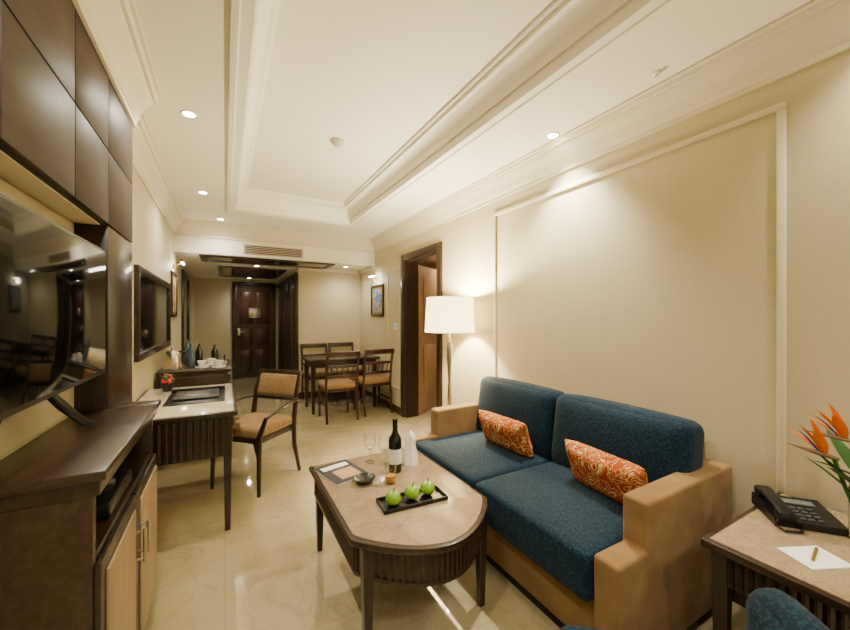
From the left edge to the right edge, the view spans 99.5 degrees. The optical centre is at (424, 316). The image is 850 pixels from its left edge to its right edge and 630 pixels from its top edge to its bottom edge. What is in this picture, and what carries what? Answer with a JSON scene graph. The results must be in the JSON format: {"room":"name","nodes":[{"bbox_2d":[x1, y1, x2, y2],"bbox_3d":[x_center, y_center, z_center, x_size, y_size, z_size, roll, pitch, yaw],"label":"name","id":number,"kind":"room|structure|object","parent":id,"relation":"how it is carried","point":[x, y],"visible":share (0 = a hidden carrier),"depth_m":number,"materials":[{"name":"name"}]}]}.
{"room":"hotel room","nodes":[
{"label":"hotel room","id":0,"kind":"room"},
{"bbox_2d":[0,167,193,460],"bbox_3d":[-2.374,-0.150,2.965,0.150,3.000,10.690,0,0,-29],"label":"wall","id":1,"kind":"structure","parent":0,"point":[152,243],"depth_m":3.10,"materials":[{"name":"paint"}]},
{"bbox_2d":[0,179,73,454],"bbox_3d":[-0.590,0.000,-0.082,0.007,0.780,3.630,0,0,-29],"label":"lining","id":2,"kind":"object","parent":1,"relation":"attached to","point":[15,429],"visible":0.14,"depth_m":1.17,"materials":[{"name":"beige laminate"}]},
{"bbox_2d":[0,0,131,242],"bbox_3d":[-0.652,-0.807,0.147,0.118,0.825,4.090,0,0,-29],"label":"upper cabinet","id":3,"kind":"object","parent":1,"relation":"attached to","point":[66,130],"visible":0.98,"depth_m":1.12,"materials":[{"name":"brown wood"}]},
{"bbox_2d":[73,223,131,560],"bbox_3d":[-1.535,0.477,1.733,0.116,1.745,0.460,0,0,-29],"label":"pilaster","id":4,"kind":"object","parent":1,"relation":"attached to","point":[103,391],"visible":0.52,"depth_m":1.63,"materials":[{"name":"brown wood"}]},
{"bbox_2d":[72,0,185,233],"bbox_3d":[-1.327,-1.135,1.493,0.250,0.190,7.100,0,0,-29],"label":"crown molding","id":5,"kind":"structure","parent":1,"relation":"attached to","point":[114,28],"depth_m":1.71,"materials":[{"name":"beige paint"}]},
{"bbox_2d":[134,264,170,362],"bbox_3d":[-2.448,-0.025,3.284,0.030,0.690,1.720,0,0,-29],"label":"wall mirror","id":6,"kind":"object","parent":1,"relation":"attached to","point":[152,294],"visible":1,"depth_m":2.99,"materials":[{"name":"brown wood"}]},
{"bbox_2d":[171,270,177,316],"bbox_3d":[-3.102,-0.275,4.454,0.022,0.550,0.500,0,0,-29],"label":"picture frame","id":7,"kind":"object","parent":1,"relation":"attached to","point":[174,277],"visible":0.94,"depth_m":4.46,"materials":[{"name":"brown wood"}]},
{"bbox_2d":[173,259,185,268],"bbox_3d":[-3.060,-0.654,4.478,0.120,0.109,0.240,0,0,-29],"label":"picture light","id":8,"kind":"object","parent":1,"relation":"attached to","point":[182,261],"visible":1,"depth_m":4.42,"materials":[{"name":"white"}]},
{"bbox_2d":[181,269,189,359],"bbox_3d":[-3.815,0.275,5.745,0.030,1.950,1.050,0,0,-29],"label":"mirror","id":9,"kind":"object","parent":1,"relation":"attached to","point":[185,278],"visible":0.51,"depth_m":5.59,"materials":[{"name":"brown wood"}]},
{"bbox_2d":[194,277,277,378],"bbox_3d":[-4.098,0.110,8.036,1.760,2.480,0.150,0,0,-29],"label":"wall","id":10,"kind":"structure","parent":0,"point":[212,296],"depth_m":7.73,"materials":[{"name":"paint"}]},
{"bbox_2d":[232,282,275,378],"bbox_3d":[-3.812,0.290,8.056,0.880,2.120,0.090,0,0,-29],"label":"entrance door","id":11,"kind":"structure","parent":10,"relation":"in","point":[253,304],"depth_m":8.04,"materials":[{"name":"brown wood"}]},
{"bbox_2d":[174,234,374,280],"bbox_3d":[-2.825,-1.180,6.690,2.680,0.700,3.440,0,0,-29],"label":"ceiling","id":12,"kind":"structure","parent":0,"point":[187,248],"depth_m":5.38,"materials":[{"name":"white paint"}]},
{"bbox_2d":[218,266,286,278],"bbox_3d":[-3.271,-0.819,6.763,1.050,0.022,1.600,0,0,-29],"label":"ceiling panel hall","id":13,"kind":"object","parent":12,"relation":"attached to","point":[224,271],"depth_m":6.62,"materials":[{"name":"brown wood"}]},
{"bbox_2d":[199,254,334,268],"bbox_3d":[-2.324,-0.819,5.418,1.800,0.022,0.570,0,0,-29],"label":"ceiling panel","id":14,"kind":"object","parent":12,"relation":"attached to","point":[204,257],"depth_m":5.34,"materials":[{"name":"brown wood"}]},
{"bbox_2d":[243,244,302,257],"bbox_3d":[-2.134,-0.927,5.097,0.780,0.135,0.016,0,0,-29],"label":"ceiling vent","id":15,"kind":"object","parent":12,"relation":"in","point":[247,249],"visible":1,"depth_m":5.08,"materials":[{"name":"beige metal"}]},
{"bbox_2d":[227,0,677,226],"bbox_3d":[-0.157,-1.330,1.869,1.500,0.240,5.980,0,0,-29],"label":"trim","id":16,"kind":"structure","parent":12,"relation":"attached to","point":[567,35],"depth_m":2.07,"materials":[{"name":"white paint"}]},
{"bbox_2d":[546,132,559,138],"bbox_3d":[0.865,-1.228,2.437,0.088,0.004,0.088,0,0,-29],"label":"recessed light","id":17,"kind":"object","parent":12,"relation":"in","point":[552,135],"visible":1,"depth_m":2.44,"materials":[{"name":"white glass"}]},
{"bbox_2d":[278,268,296,282],"bbox_3d":[-2.725,0.110,7.243,0.130,2.480,2.570,0,0,-29],"label":"wall","id":18,"kind":"structure","parent":0,"point":[294,270],"depth_m":6.94,"materials":[{"name":"paint"}]},
{"bbox_2d":[277,272,297,374],"bbox_3d":[-2.741,0.300,7.074,0.038,2.100,2.650,0,0,-29],"label":"closet door","id":19,"kind":"structure","parent":18,"relation":"in","point":[288,287],"depth_m":6.73,"materials":[{"name":"brown wood"}]},
{"bbox_2d":[297,267,359,392],"bbox_3d":[-1.667,0.110,6.275,1.060,2.480,0.150,0,0,-29],"label":"wall","id":20,"kind":"structure","parent":0,"point":[328,302],"depth_m":6.18,"materials":[{"name":"paint"}]},
{"bbox_2d":[298,266,373,273],"bbox_3d":[-1.456,-0.800,5.895,1.060,0.060,0.720,0,0,-29],"label":"trim","id":21,"kind":"structure","parent":20,"relation":"attached to","point":[371,267],"depth_m":6.17,"materials":[{"name":"beige paint"}]},
{"bbox_2d":[418,262,435,268],"bbox_3d":[0.793,0.150,5.245,1.920,2.400,3.800,0,0,-29],"label":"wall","id":22,"kind":"structure","parent":0,"point":[425,264],"depth_m":6.91,"materials":[{"name":"brown paint"}]},
{"bbox_2d":[145,377,744,629],"bbox_3d":[-0.160,1.400,4.201,5.400,0.100,11.100,0,0,-29],"label":"floor","id":23,"kind":"structure","parent":0,"point":[267,571],"depth_m":1.99,"materials":[{"name":"beige tile"}]},
{"bbox_2d":[0,400,160,629],"bbox_3d":[-1.165,0.874,1.276,0.299,0.952,0.922,0,0,-29],"label":"media console","id":24,"kind":"object","parent":23,"relation":"on","point":[52,539],"visible":0.98,"depth_m":0.94,"materials":[{"name":"brown wood"}]},
{"bbox_2d":[0,193,104,425],"bbox_3d":[-1.089,0.060,1.038,0.073,0.669,0.998,0,0,-29],"label":"television","id":25,"kind":"object","parent":24,"relation":"on","point":[52,278],"visible":1,"depth_m":0.98,"materials":[{"name":"black plastic"}]},
{"bbox_2d":[96,468,131,519],"bbox_3d":[-1.118,0.580,1.209,0.160,0.089,0.300,0,0,-29],"label":"box","id":26,"kind":"object","parent":24,"relation":"on","point":[108,499],"visible":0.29,"depth_m":1.19,"materials":[{"name":"black plastic"}]},
{"bbox_2d":[135,383,237,530],"bbox_3d":[-1.722,0.970,2.601,0.625,0.760,1.100,0,0,-29],"label":"writing desk","id":27,"kind":"object","parent":23,"relation":"on","point":[189,432],"visible":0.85,"depth_m":2.21,"materials":[{"name":"brown wood"}]},
{"bbox_2d":[159,373,175,391],"bbox_3d":[-2.052,0.521,2.866,0.107,0.138,0.127,0,0,8],"label":"flower pot","id":28,"kind":"object","parent":27,"relation":"on","point":[167,383],"visible":1,"depth_m":2.84,"materials":[{"name":"black plastic"}]},
{"bbox_2d":[162,385,224,406],"bbox_3d":[-1.682,0.575,2.657,0.360,0.030,0.480,0,0,-29],"label":"desk pad","id":29,"kind":"object","parent":27,"relation":"on","point":[185,396],"visible":1,"depth_m":2.60,"materials":[{"name":"brown leather"}]},
{"bbox_2d":[155,359,230,388],"bbox_3d":[-2.360,0.925,3.745,0.600,0.850,0.880,0,0,-29],"label":"base cabinet","id":30,"kind":"object","parent":23,"relation":"on","point":[188,376],"visible":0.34,"depth_m":3.39,"materials":[{"name":"brown wood"}]},
{"bbox_2d":[163,348,186,370],"bbox_3d":[-2.362,0.395,3.402,0.185,0.210,0.150,0,0,-31],"label":"electric kettle","id":31,"kind":"object","parent":30,"relation":"on","point":[172,359],"visible":1,"depth_m":3.35,"materials":[{"name":"silver metal"}]},
{"bbox_2d":[184,339,188,363],"bbox_3d":[-2.540,0.370,3.851,0.068,0.260,0.068,0,0,-29],"label":"water bottle","id":32,"kind":"object","parent":30,"relation":"on","point":[186,347],"visible":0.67,"depth_m":3.82,"materials":[{"name":"blue glass"}]},
{"bbox_2d":[187,343,194,366],"bbox_3d":[-2.350,0.380,3.613,0.068,0.240,0.068,0,0,-29],"label":"water bottle","id":33,"kind":"object","parent":30,"relation":"on","point":[190,353],"visible":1,"depth_m":3.59,"materials":[{"name":"blue glass"}]},
{"bbox_2d":[195,344,202,364],"bbox_3d":[-2.385,0.390,3.800,0.068,0.220,0.068,0,0,-29],"label":"water bottle","id":34,"kind":"object","parent":30,"relation":"on","point":[198,353],"visible":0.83,"depth_m":3.77,"materials":[{"name":"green glass"}]},
{"bbox_2d":[195,360,208,367],"bbox_3d":[-2.214,0.468,3.575,0.125,0.065,0.122,0,0,-29],"label":"tea cup","id":35,"kind":"object","parent":30,"relation":"on","point":[201,363],"visible":1,"depth_m":3.55,"materials":[{"name":"white ceramic"}]},
{"bbox_2d":[205,358,217,365],"bbox_3d":[-2.240,0.468,3.766,0.125,0.065,0.122,0,0,-29],"label":"tea cup","id":36,"kind":"object","parent":30,"relation":"on","point":[210,360],"visible":0.84,"depth_m":3.74,"materials":[{"name":"white ceramic"}]},
{"bbox_2d":[211,344,217,362],"bbox_3d":[-2.321,0.400,3.973,0.068,0.200,0.068,0,0,-29],"label":"water bottle","id":37,"kind":"object","parent":30,"relation":"on","point":[214,353],"visible":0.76,"depth_m":3.95,"materials":[{"name":"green glass"}]},
{"bbox_2d":[213,360,225,367],"bbox_3d":[-2.059,0.468,3.604,0.125,0.065,0.122,0,0,-29],"label":"tea cup","id":38,"kind":"object","parent":30,"relation":"on","point":[219,363],"visible":1,"depth_m":3.58,"materials":[{"name":"white ceramic"}]},
{"bbox_2d":[218,354,224,363],"bbox_3d":[-2.163,0.450,3.832,0.068,0.100,0.068,0,0,-29],"label":"drinking glass","id":39,"kind":"object","parent":30,"relation":"on","point":[220,356],"visible":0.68,"depth_m":3.81,"materials":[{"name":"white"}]},
{"bbox_2d":[210,369,301,497],"bbox_3d":[-1.384,0.914,3.015,0.574,0.879,0.549,0,0,17],"label":"armchair","id":40,"kind":"object","parent":23,"relation":"on","point":[254,428],"visible":0.88,"depth_m":3.04,"materials":[{"name":"beige fabric"}]},
{"bbox_2d":[300,343,333,402],"bbox_3d":[-1.744,0.897,5.816,0.440,0.914,0.512,0,0,-29],"label":"dining chair","id":41,"kind":"object","parent":23,"relation":"on","point":[320,373],"visible":0.49,"depth_m":5.85,"materials":[{"name":"brown wood"}]},
{"bbox_2d":[318,351,359,424],"bbox_3d":[-1.152,0.897,4.792,0.440,0.914,0.512,0,0,-29],"label":"dining chair","id":42,"kind":"object","parent":23,"relation":"on","point":[338,383],"visible":1,"depth_m":4.67,"materials":[{"name":"brown wood"}]},
{"bbox_2d":[301,353,379,414],"bbox_3d":[-1.272,0.973,5.419,1.040,0.755,0.610,0,0,-29],"label":"dining table","id":43,"kind":"object","parent":23,"relation":"on","point":[314,362],"visible":0.67,"depth_m":5.22,"materials":[{"name":"brown wood"}]},
{"bbox_2d":[328,342,361,401],"bbox_3d":[-1.342,0.897,6.040,0.440,0.914,0.512,0,0,-29],"label":"dining chair","id":44,"kind":"object","parent":23,"relation":"on","point":[338,344],"visible":0.49,"depth_m":5.92,"materials":[{"name":"brown wood"}]},
{"bbox_2d":[353,348,393,416],"bbox_3d":[-0.746,0.897,5.155,0.440,0.914,0.512,0,0,-31],"label":"dining chair","id":45,"kind":"object","parent":23,"relation":"on","point":[372,378],"visible":0.94,"depth_m":5.03,"materials":[{"name":"brown wood"}]},
{"bbox_2d":[309,448,487,629],"bbox_3d":[-0.136,1.110,1.829,0.680,0.480,1.010,0,0,-29],"label":"coffee table","id":46,"kind":"object","parent":23,"relation":"on","point":[434,544],"visible":0.86,"depth_m":1.54,"materials":[{"name":"beige stone"}]},
{"bbox_2d":[314,459,366,485],"bbox_3d":[-0.468,0.865,2.016,0.200,0.010,0.260,0,0,-43],"label":"magazine","id":47,"kind":"object","parent":46,"relation":"on","point":[343,471],"visible":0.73,"depth_m":2.00,"materials":[{"name":"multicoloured paper"}]},
{"bbox_2d":[353,472,375,484],"bbox_3d":[-0.320,0.856,1.893,0.120,0.028,0.120,0,0,-29],"label":"bowl","id":48,"kind":"object","parent":46,"relation":"on","point":[363,478],"visible":1,"depth_m":1.91,"materials":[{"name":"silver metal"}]},
{"bbox_2d":[364,432,375,463],"bbox_3d":[-0.331,0.785,2.161,0.068,0.170,0.068,0,0,-29],"label":"wine glass","id":49,"kind":"object","parent":46,"relation":"on","point":[369,438],"visible":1,"depth_m":2.14,"materials":[{"name":"clear glass"}]},
{"bbox_2d":[378,434,388,466],"bbox_3d":[-0.240,0.785,2.120,0.068,0.170,0.068,0,0,-29],"label":"wine glass","id":50,"kind":"object","parent":46,"relation":"on","point":[383,441],"depth_m":2.10,"materials":[{"name":"clear glass"}]},
{"bbox_2d":[385,461,395,484],"bbox_3d":[-0.181,0.820,1.890,0.060,0.100,0.060,0,0,-29],"label":"juice glass","id":51,"kind":"object","parent":46,"relation":"on","point":[390,467],"visible":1,"depth_m":1.87,"materials":[{"name":"orange glass"}]},
{"bbox_2d":[388,418,401,472],"bbox_3d":[-0.169,0.722,2.034,0.075,0.296,0.075,0,0,-29],"label":"wine bottle","id":52,"kind":"object","parent":46,"relation":"on","point":[395,442],"visible":0.88,"depth_m":2.01,"materials":[{"name":"black glass"}]},
{"bbox_2d":[402,431,417,465],"bbox_3d":[-0.086,0.776,2.148,0.105,0.187,0.107,0,0,-29],"label":"napkin","id":53,"kind":"object","parent":46,"relation":"on","point":[409,455],"visible":0.98,"depth_m":2.12,"materials":[{"name":"white fabric"}]},
{"bbox_2d":[376,485,447,514],"bbox_3d":[-0.061,0.861,1.705,0.320,0.018,0.130,0,0,-25],"label":"serving tray","id":54,"kind":"object","parent":46,"relation":"on","point":[438,495],"visible":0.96,"depth_m":1.68,"materials":[{"name":"black plastic"}]},
{"bbox_2d":[385,487,400,505],"bbox_3d":[-0.146,0.823,1.652,0.072,0.078,0.072,0,0,-29],"label":"apple","id":55,"kind":"object","parent":54,"relation":"on","point":[393,497],"visible":1,"depth_m":1.63,"materials":[{"name":"green food"}]},
{"bbox_2d":[405,482,419,499],"bbox_3d":[-0.061,0.823,1.705,0.072,0.078,0.072,0,0,-29],"label":"apple","id":56,"kind":"object","parent":54,"relation":"on","point":[412,492],"visible":1,"depth_m":1.68,"materials":[{"name":"green food"}]},
{"bbox_2d":[420,478,434,494],"bbox_3d":[0.011,0.823,1.752,0.072,0.078,0.072,0,0,-29],"label":"apple","id":57,"kind":"object","parent":54,"relation":"on","point":[427,487],"visible":1,"depth_m":1.73,"materials":[{"name":"green food"}]},
{"bbox_2d":[425,296,474,405],"bbox_3d":[0.230,0.585,3.354,0.464,1.530,0.464,0,0,-29],"label":"floor lamp","id":58,"kind":"object","parent":23,"relation":"on","point":[444,314],"visible":0.78,"depth_m":3.17,"materials":[{"name":"white fabric"}]},
{"bbox_2d":[415,376,731,629],"bbox_3d":[0.656,0.912,2.192,0.905,0.876,1.645,0,0,-29],"label":"sofa","id":59,"kind":"object","parent":23,"relation":"on","point":[582,556],"visible":0.77,"depth_m":1.64,"materials":[{"name":"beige fabric"}]},
{"bbox_2d":[478,409,533,457],"bbox_3d":[0.535,0.775,2.425,0.158,0.221,0.440,0,0,-32],"label":"throw pillow","id":60,"kind":"object","parent":59,"relation":"on","point":[510,434],"visible":1,"depth_m":2.33,"materials":[{"name":"orange fabric"}]},
{"bbox_2d":[564,438,648,503],"bbox_3d":[0.894,0.775,1.778,0.159,0.221,0.461,0,0,-24],"label":"throw pillow","id":61,"kind":"object","parent":59,"relation":"on","point":[612,476],"visible":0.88,"depth_m":1.72,"materials":[{"name":"orange fabric"}]},
{"bbox_2d":[560,587,829,629],"bbox_3d":[0.658,1.035,0.790,0.654,0.629,0.580,0,0,11],"label":"armchair","id":62,"kind":"object","parent":23,"relation":"on","point":[767,608],"visible":1,"depth_m":0.93,"materials":[{"name":"teal fabric"}]},
{"bbox_2d":[700,492,849,629],"bbox_3d":[1.396,1.050,1.101,0.670,0.600,0.670,0,0,-29],"label":"end table","id":63,"kind":"object","parent":23,"relation":"on","point":[745,556],"visible":0.73,"depth_m":1.16,"materials":[{"name":"beige stone"}]},
{"bbox_2d":[752,485,849,536],"bbox_3d":[1.369,0.710,1.320,0.213,0.080,0.224,0,0,22],"label":"desk telephone","id":64,"kind":"object","parent":63,"relation":"on","point":[785,511],"visible":1,"depth_m":1.30,"materials":[{"name":"black plastic"}]},
{"bbox_2d":[777,546,849,570],"bbox_3d":[1.209,0.743,1.118,0.140,0.015,0.100,0,0,-4],"label":"notepad","id":65,"kind":"object","parent":63,"relation":"on","point":[815,558],"visible":1,"depth_m":1.11,"materials":[{"name":"white paper"}]},
{"bbox_2d":[785,403,849,535],"bbox_3d":[1.445,0.487,1.199,0.364,0.525,0.189,0,0,40],"label":"flower vase","id":66,"kind":"object","parent":63,"relation":"on","point":[842,432],"visible":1,"depth_m":1.22,"materials":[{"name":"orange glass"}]},
{"bbox_2d":[134,0,810,238],"bbox_3d":[-0.265,-1.390,2.083,2.680,0.320,7.100,0,0,-29],"label":"ceiling","id":67,"kind":"structure","parent":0,"point":[369,75],"depth_m":2.09,"materials":[{"name":"white paint"}]},
{"bbox_2d":[180,110,197,117],"bbox_3d":[-1.429,-1.228,2.180,0.088,0.004,0.088,0,0,-29],"label":"recessed light","id":68,"kind":"object","parent":67,"relation":"in","point":[187,113],"visible":1,"depth_m":2.18,"materials":[{"name":"white glass"}]},
{"bbox_2d":[331,138,343,146],"bbox_3d":[-0.720,-1.427,2.963,0.110,0.046,0.110,0,0,-29],"label":"smoke detector","id":69,"kind":"object","parent":67,"relation":"attached to","point":[336,142],"visible":1,"depth_m":2.93,"materials":[{"name":"beige plastic"}]},
{"bbox_2d":[651,70,660,79],"bbox_3d":[1.165,-1.216,1.814,0.044,0.028,0.044,0,0,-29],"label":"sprinkler","id":70,"kind":"object","parent":67,"relation":"attached to","point":[656,73],"visible":1,"depth_m":1.81,"materials":[{"name":"white plastic"}]},
{"bbox_2d":[360,49,849,518],"bbox_3d":[0.765,-0.150,3.153,0.160,3.000,7.970,0,0,-29],"label":"wall","id":71,"kind":"structure","parent":0,"point":[650,284],"depth_m":1.88,"materials":[{"name":"paint"}]},
{"bbox_2d":[175,218,373,252],"bbox_3d":[-1.958,-1.135,5.130,2.680,0.190,0.130,0,0,-29],"label":"crown molding","id":72,"kind":"structure","parent":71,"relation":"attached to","point":[188,227],"depth_m":5.03,"materials":[{"name":"beige paint"}]},
{"bbox_2d":[368,273,378,280],"bbox_3d":[-0.802,-0.625,5.686,0.120,0.109,0.240,0,0,-29],"label":"picture light","id":73,"kind":"object","parent":71,"relation":"attached to","point":[373,274],"visible":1,"depth_m":5.67,"materials":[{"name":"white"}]},
{"bbox_2d":[371,284,383,315],"bbox_3d":[-0.759,-0.260,5.710,0.022,0.500,0.520,0,0,-29],"label":"picture frame","id":74,"kind":"object","parent":71,"relation":"attached to","point":[377,291],"visible":1,"depth_m":5.69,"materials":[{"name":"brown wood"}]},
{"bbox_2d":[401,242,441,417],"bbox_3d":[0.010,0.255,4.501,0.210,2.190,1.040,0,0,-29],"label":"door frame","id":75,"kind":"structure","parent":71,"relation":"attached to","point":[409,269],"depth_m":4.83,"materials":[{"name":"brown wood"}]},
{"bbox_2d":[418,265,435,414],"bbox_3d":[0.092,0.315,5.282,0.055,2.050,0.800,0,0,28],"label":"bathroom door","id":76,"kind":"structure","parent":71,"relation":"in","point":[426,276],"depth_m":5.06,"materials":[{"name":"brown wood"}]},
{"bbox_2d":[298,388,746,607],"bbox_3d":[0.268,1.300,2.792,1.060,0.100,7.820,0,0,-29],"label":"baseboard","id":77,"kind":"structure","parent":71,"relation":"attached to","point":[740,599],"depth_m":5.27,"materials":[{"name":"brown wood"}]},
{"bbox_2d":[387,101,785,493],"bbox_3d":[0.499,0.035,3.451,0.016,1.930,4.350,0,0,-29],"label":"wall molding","id":78,"kind":"structure","parent":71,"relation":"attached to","point":[780,109],"depth_m":1.57,"materials":[{"name":"beige paint"}]},
{"bbox_2d":[370,0,849,252],"bbox_3d":[0.849,-1.135,2.703,0.130,0.190,7.100,0,0,-29],"label":"crown molding","id":79,"kind":"structure","parent":71,"relation":"attached to","point":[816,31],"depth_m":1.88,"materials":[{"name":"beige paint"}]}
]}

